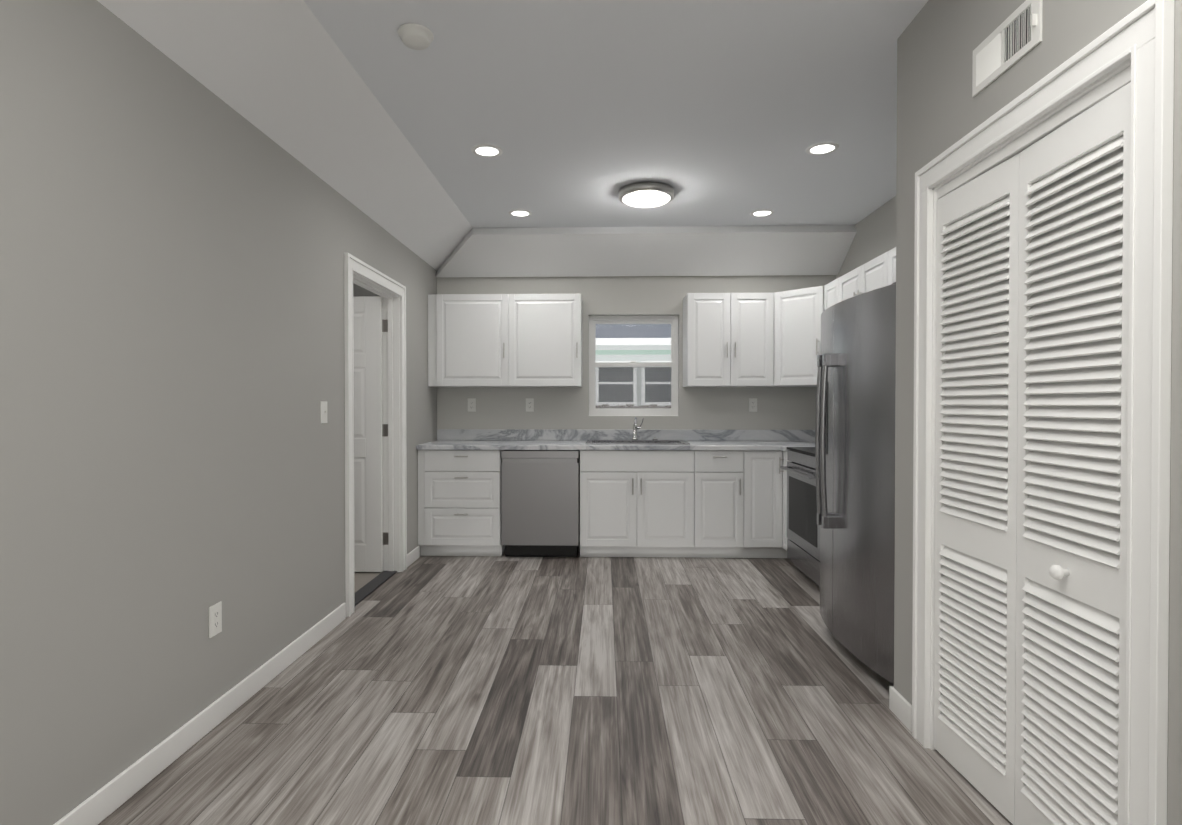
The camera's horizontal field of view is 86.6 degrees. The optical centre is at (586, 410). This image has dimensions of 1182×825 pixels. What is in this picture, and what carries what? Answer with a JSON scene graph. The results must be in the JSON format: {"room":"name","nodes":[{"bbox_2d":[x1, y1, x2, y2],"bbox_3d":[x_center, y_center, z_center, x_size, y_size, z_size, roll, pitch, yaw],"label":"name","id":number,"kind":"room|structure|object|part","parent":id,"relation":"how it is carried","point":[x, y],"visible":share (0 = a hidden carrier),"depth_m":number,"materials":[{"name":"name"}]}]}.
{"room":"kitchen","nodes":[
{"label":"kitchen","id":0,"kind":"room"},
{"bbox_2d":[0,0,436,824],"bbox_3d":[-1.510,-0.225,2.070,0.120,2.900,7.480,0,1,2],"label":"wall","id":1,"kind":"structure","parent":0,"point":[176,242],"depth_m":2.08,"materials":[{"name":"grey paint"}]},
{"bbox_2d":[53,603,345,824],"bbox_3d":[-1.472,1.188,1.047,0.014,0.095,5.170,0,1,2],"label":"baseboard","id":2,"kind":"structure","parent":1,"relation":"attached to","point":[100,805],"depth_m":2.26,"materials":[{"name":"white wood"}]},
{"bbox_2d":[209,601,221,637],"bbox_3d":[-1.435,0.811,2.428,0.007,0.118,0.072,0,1,2],"label":"electrical outlet","id":3,"kind":"object","parent":1,"relation":"attached to","point":[215,619],"visible":1,"depth_m":2.42,"materials":[{"name":"white plastic"}]},
{"bbox_2d":[320,401,327,422],"bbox_3d":[-1.404,0.012,3.370,0.016,0.118,0.072,0,1,2],"label":"light switch","id":4,"kind":"object","parent":1,"relation":"attached to","point":[323,411],"visible":1,"depth_m":3.36,"materials":[{"name":"white plastic"}]},
{"bbox_2d":[353,296,387,571],"bbox_3d":[-1.913,0.178,4.618,0.921,2.018,0.038,0,1,2],"label":"interior door","id":5,"kind":"structure","parent":1,"relation":"in","point":[368,443],"depth_m":4.59,"materials":[{"name":"white wood"}]},
{"bbox_3d":[-1.479,0.164,4.618,0.052,1.660,0.012,0,1,2],"label":"door hinge","id":6,"kind":"part","parent":5,"relation":"part of","materials":[{"name":"silver metal"}]},
{"bbox_2d":[344,253,406,616],"bbox_3d":[-1.450,0.142,4.183,0.168,2.123,1.066,0,1,2],"label":"trim","id":7,"kind":"structure","parent":1,"relation":"attached to","point":[391,292],"depth_m":4.61,"materials":[{"name":"white wood"}]},
{"bbox_2d":[407,546,419,566],"bbox_3d":[-1.362,1.149,4.921,0.014,0.095,0.340,0,1,2],"label":"baseboard","id":8,"kind":"structure","parent":1,"relation":"attached to","point":[412,556],"depth_m":4.92,"materials":[{"name":"white wood"}]},
{"bbox_2d":[353,283,378,296],"bbox_3d":[-2.433,-0.265,6.017,1.950,2.900,0.120,0,1,2],"label":"wall","id":9,"kind":"structure","parent":0,"point":[358,291],"depth_m":5.93,"materials":[{"name":"grey paint"}]},
{"bbox_2d":[97,0,927,276],"bbox_3d":[0.307,-1.358,1.997,3.603,0.412,7.220,0,1,2],"label":"ceiling","id":10,"kind":"structure","parent":0,"point":[720,117],"depth_m":3.12,"materials":[{"name":"white paint"}]},
{"bbox_2d":[397,23,433,49],"bbox_3d":[-0.674,-1.469,2.479,0.140,0.039,0.140,0,1,2],"label":"smoke detector","id":11,"kind":"object","parent":10,"relation":"attached to","point":[414,36],"visible":1,"depth_m":2.45,"materials":[{"name":"white plastic"}]},
{"bbox_2d":[471,144,502,156],"bbox_3d":[-0.573,-1.497,3.625,0.180,0.007,0.180,0,1,2],"label":"recessed light","id":12,"kind":"object","parent":10,"relation":"in","point":[485,150],"visible":1,"depth_m":3.62,"materials":[{"name":"white"}]},
{"bbox_2d":[509,209,531,216],"bbox_3d":[-0.505,-1.508,4.809,0.180,0.007,0.180,0,1,2],"label":"recessed light","id":13,"kind":"object","parent":10,"relation":"in","point":[520,213],"visible":1,"depth_m":4.80,"materials":[{"name":"white"}]},
{"bbox_2d":[619,182,673,207],"bbox_3d":[0.413,-1.463,4.314,0.380,0.088,0.380,0,1,2],"label":"flush ceiling light","id":14,"kind":"object","parent":10,"relation":"attached to","point":[646,194],"visible":1,"depth_m":4.21,"materials":[{"name":"silver metal"}]},
{"bbox_2d":[750,209,773,216],"bbox_3d":[1.348,-1.508,4.807,0.180,0.007,0.180,0,1,2],"label":"recessed light","id":15,"kind":"object","parent":10,"relation":"in","point":[762,212],"visible":1,"depth_m":4.80,"materials":[{"name":"white"}]},
{"bbox_2d":[806,142,838,154],"bbox_3d":[1.353,-1.496,3.593,0.180,0.007,0.180,0,1,2],"label":"recessed light","id":16,"kind":"object","parent":10,"relation":"in","point":[822,148],"visible":1,"depth_m":3.59,"materials":[{"name":"white"}]},
{"bbox_2d":[98,542,1012,824],"bbox_3d":[-0.717,1.273,2.182,5.900,0.102,7.720,0,1,2],"label":"floor","id":17,"kind":"structure","parent":0,"point":[470,690],"depth_m":2.48,"materials":[{"name":"grey wood"}]},
{"bbox_2d":[354,571,396,606],"bbox_3d":[-1.460,1.197,4.194,0.100,0.012,0.920,0,1,2],"label":"threshold","id":18,"kind":"object","parent":17,"relation":"on","point":[368,588],"depth_m":4.23,"materials":[{"name":"grey wood"}]},
{"bbox_2d":[418,450,504,555],"bbox_3d":[-1.018,0.754,5.356,0.672,0.876,0.617,0,1,2],"label":"base cabinet","id":19,"kind":"object","parent":17,"relation":"on","point":[459,491],"depth_m":5.05,"materials":[{"name":"white wood"}]},
{"bbox_2d":[501,450,579,556],"bbox_3d":[-0.363,0.758,5.309,0.620,0.867,0.638,0,1,2],"label":"dishwasher","id":20,"kind":"object","parent":17,"relation":"on","point":[540,503],"visible":0.98,"depth_m":5.02,"materials":[{"name":"silver metal"}]},
{"bbox_2d":[674,450,733,557],"bbox_3d":[1.065,0.755,5.297,0.508,0.876,0.617,0,1,2],"label":"base cabinet","id":21,"kind":"object","parent":17,"relation":"on","point":[689,503],"depth_m":4.99,"materials":[{"name":"white wood"}]},
{"bbox_2d":[734,451,773,557],"bbox_3d":[1.388,0.755,5.269,0.370,0.876,0.655,0,1,2],"label":"base cabinet","id":22,"kind":"object","parent":17,"relation":"on","point":[753,470],"depth_m":4.98,"materials":[{"name":"white wood"}]},
{"bbox_2d":[774,451,788,557],"bbox_3d":[1.843,0.759,4.893,0.691,0.876,0.184,0,1,2],"label":"base cabinet","id":23,"kind":"object","parent":17,"relation":"on","point":[780,457],"depth_m":4.97,"materials":[{"name":"white wood"}]},
{"bbox_2d":[416,429,775,450],"bbox_3d":[0.422,0.246,5.295,3.554,0.140,0.647,0,1,2],"label":"countertop","id":24,"kind":"structure","parent":23,"relation":"on","point":[577,439],"depth_m":5.57,"materials":[{"name":"stone"}]},
{"bbox_2d":[586,440,689,444],"bbox_3d":[0.423,0.360,5.314,0.844,0.192,0.480,0,1,2],"label":"sink","id":25,"kind":"object","parent":24,"relation":"in","point":[658,442],"visible":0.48,"depth_m":5.45,"materials":[{"name":"silver metal"}]},
{"bbox_2d":[632,417,643,439],"bbox_3d":[0.449,0.162,5.426,0.103,0.201,0.213,0,1,2],"label":"faucet","id":26,"kind":"object","parent":24,"relation":"on","point":[635,428],"visible":1,"depth_m":5.49,"materials":[{"name":"silver metal"}]},
{"bbox_2d":[776,430,814,451],"bbox_3d":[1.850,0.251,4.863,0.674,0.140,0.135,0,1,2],"label":"countertop","id":27,"kind":"structure","parent":23,"relation":"on","point":[784,438],"depth_m":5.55,"materials":[{"name":"stone"}]},
{"bbox_2d":[780,447,819,586],"bbox_3d":[1.815,0.666,4.415,0.706,1.070,0.756,0,1,2],"label":"stove","id":28,"kind":"object","parent":17,"relation":"on","point":[803,541],"visible":0.31,"depth_m":4.41,"materials":[{"name":"silver metal"}]},
{"bbox_2d":[815,282,895,683],"bbox_3d":[1.636,0.336,3.042,0.944,1.757,0.920,0,1,2],"label":"fridge","id":29,"kind":"object","parent":17,"relation":"on","point":[855,434],"visible":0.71,"depth_m":2.86,"materials":[{"name":"silver metal"}]},
{"bbox_2d":[437,275,835,541],"bbox_3d":[0.493,-0.262,5.684,3.680,2.900,0.140,0,1,2],"label":"wall","id":30,"kind":"structure","parent":0,"point":[727,408],"depth_m":5.61,"materials":[{"name":"grey paint"}]},
{"bbox_2d":[468,398,475,411],"bbox_3d":[-1.033,-0.046,5.655,0.072,0.118,0.007,0,1,2],"label":"electrical outlet","id":31,"kind":"object","parent":30,"relation":"attached to","point":[471,404],"visible":1,"depth_m":5.65,"materials":[{"name":"white plastic"}]},
{"bbox_2d":[428,294,515,386],"bbox_3d":[-0.975,-0.597,5.491,0.750,0.786,0.317,0,1,2],"label":"upper cabinet","id":32,"kind":"object","parent":30,"relation":"attached to","point":[504,340],"depth_m":5.33,"materials":[{"name":"white wood"}]},
{"bbox_2d":[526,398,533,411],"bbox_3d":[-0.508,-0.046,5.640,0.072,0.118,0.007,0,1,2],"label":"electrical outlet","id":33,"kind":"object","parent":30,"relation":"attached to","point":[529,404],"visible":1,"depth_m":5.64,"materials":[{"name":"white plastic"}]},
{"bbox_2d":[516,294,581,386],"bbox_3d":[-0.376,-0.597,5.474,0.675,0.786,0.317,0,1,2],"label":"upper cabinet","id":34,"kind":"object","parent":30,"relation":"attached to","point":[548,326],"depth_m":5.31,"materials":[{"name":"white wood"}]},
{"bbox_2d":[589,316,677,415],"bbox_3d":[0.429,-0.402,5.720,0.808,0.908,0.060,0,1,2],"label":"window","id":35,"kind":"structure","parent":30,"relation":"in","point":[627,410],"depth_m":5.71,"materials":[{"name":"white"}]},
{"bbox_2d":[683,293,766,386],"bbox_3d":[1.240,-0.596,5.404,0.769,0.786,0.363,0,1,2],"label":"upper cabinet","id":36,"kind":"object","parent":30,"relation":"attached to","point":[751,339],"depth_m":5.27,"materials":[{"name":"white wood"}]},
{"bbox_2d":[749,398,756,411],"bbox_3d":[1.486,-0.046,5.583,0.072,0.118,0.007,0,1,2],"label":"electrical outlet","id":37,"kind":"object","parent":30,"relation":"attached to","point":[752,404],"visible":1,"depth_m":5.58,"materials":[{"name":"white plastic"}]},
{"bbox_2d":[836,196,895,278],"bbox_3d":[2.167,-0.224,1.895,0.120,2.900,7.340,0,1,2],"label":"wall","id":38,"kind":"structure","parent":0,"point":[875,236],"depth_m":4.79,"materials":[{"name":"grey paint"}]},
{"bbox_2d":[767,286,818,386],"bbox_3d":[1.858,-0.595,5.229,0.682,0.786,0.678,0,1,2],"label":"upper cabinet","id":39,"kind":"object","parent":38,"relation":"attached to","point":[792,315],"depth_m":5.13,"materials":[{"name":"white wood"}]},
{"bbox_2d":[819,278,838,354],"bbox_3d":[2.005,-0.590,4.807,0.364,0.786,0.358,0,1,2],"label":"upper cabinet","id":40,"kind":"object","parent":38,"relation":"attached to","point":[828,293],"depth_m":4.88,"materials":[{"name":"white wood"}]},
{"bbox_2d":[839,252,886,301],"bbox_3d":[2.012,-0.787,4.224,0.317,0.381,0.798,0,1,2],"label":"upper cabinet","id":41,"kind":"object","parent":38,"relation":"attached to","point":[872,275],"depth_m":4.17,"materials":[{"name":"white wood"}]},
{"bbox_2d":[887,247,895,285],"bbox_3d":[1.996,-0.579,3.659,0.317,0.786,0.334,0,1,2],"label":"upper cabinet","id":42,"kind":"object","parent":38,"relation":"attached to","point":[891,254],"depth_m":3.78,"materials":[{"name":"white wood"}]},
{"bbox_2d":[894,0,1181,824],"bbox_3d":[1.251,-0.209,0.451,0.120,2.900,4.160,0,1,2],"label":"wall","id":43,"kind":"structure","parent":0,"point":[940,109],"depth_m":2.04,"materials":[{"name":"grey paint"}]},
{"bbox_2d":[889,686,911,721],"bbox_3d":[1.680,1.173,2.530,0.889,0.095,0.034,0,1,2],"label":"baseboard","id":44,"kind":"structure","parent":43,"relation":"attached to","point":[898,704],"depth_m":2.47,"materials":[{"name":"white wood"}]},
{"bbox_2d":[972,0,1042,96],"bbox_3d":[1.220,-1.066,1.838,0.019,0.145,0.308,0,1,2],"label":"air vent","id":45,"kind":"object","parent":43,"relation":"in","point":[1014,37],"visible":1,"depth_m":1.82,"materials":[{"name":"white metal"}]},
{"bbox_2d":[934,82,1130,824],"bbox_3d":[1.242,0.236,1.821,0.077,1.958,0.842,0,1,2],"label":"closet door","id":46,"kind":"structure","parent":43,"relation":"in","point":[1032,298],"depth_m":1.73,"materials":[{"name":"white wood"}]},
{"bbox_2d":[912,0,1174,824],"bbox_3d":[1.277,0.176,1.819,0.144,2.103,1.036,0,1,2],"label":"trim","id":47,"kind":"structure","parent":43,"relation":"attached to","point":[1135,47],"depth_m":1.37,"materials":[{"name":"white wood"}]},
{"label":"outside","id":48,"kind":"structure","parent":0,"visible":0},
{"bbox_2d":[596,324,670,407],"bbox_3d":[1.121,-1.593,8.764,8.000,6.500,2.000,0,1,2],"label":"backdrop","id":49,"kind":"structure","parent":48,"point":[648,342],"depth_m":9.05,"materials":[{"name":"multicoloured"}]}
]}

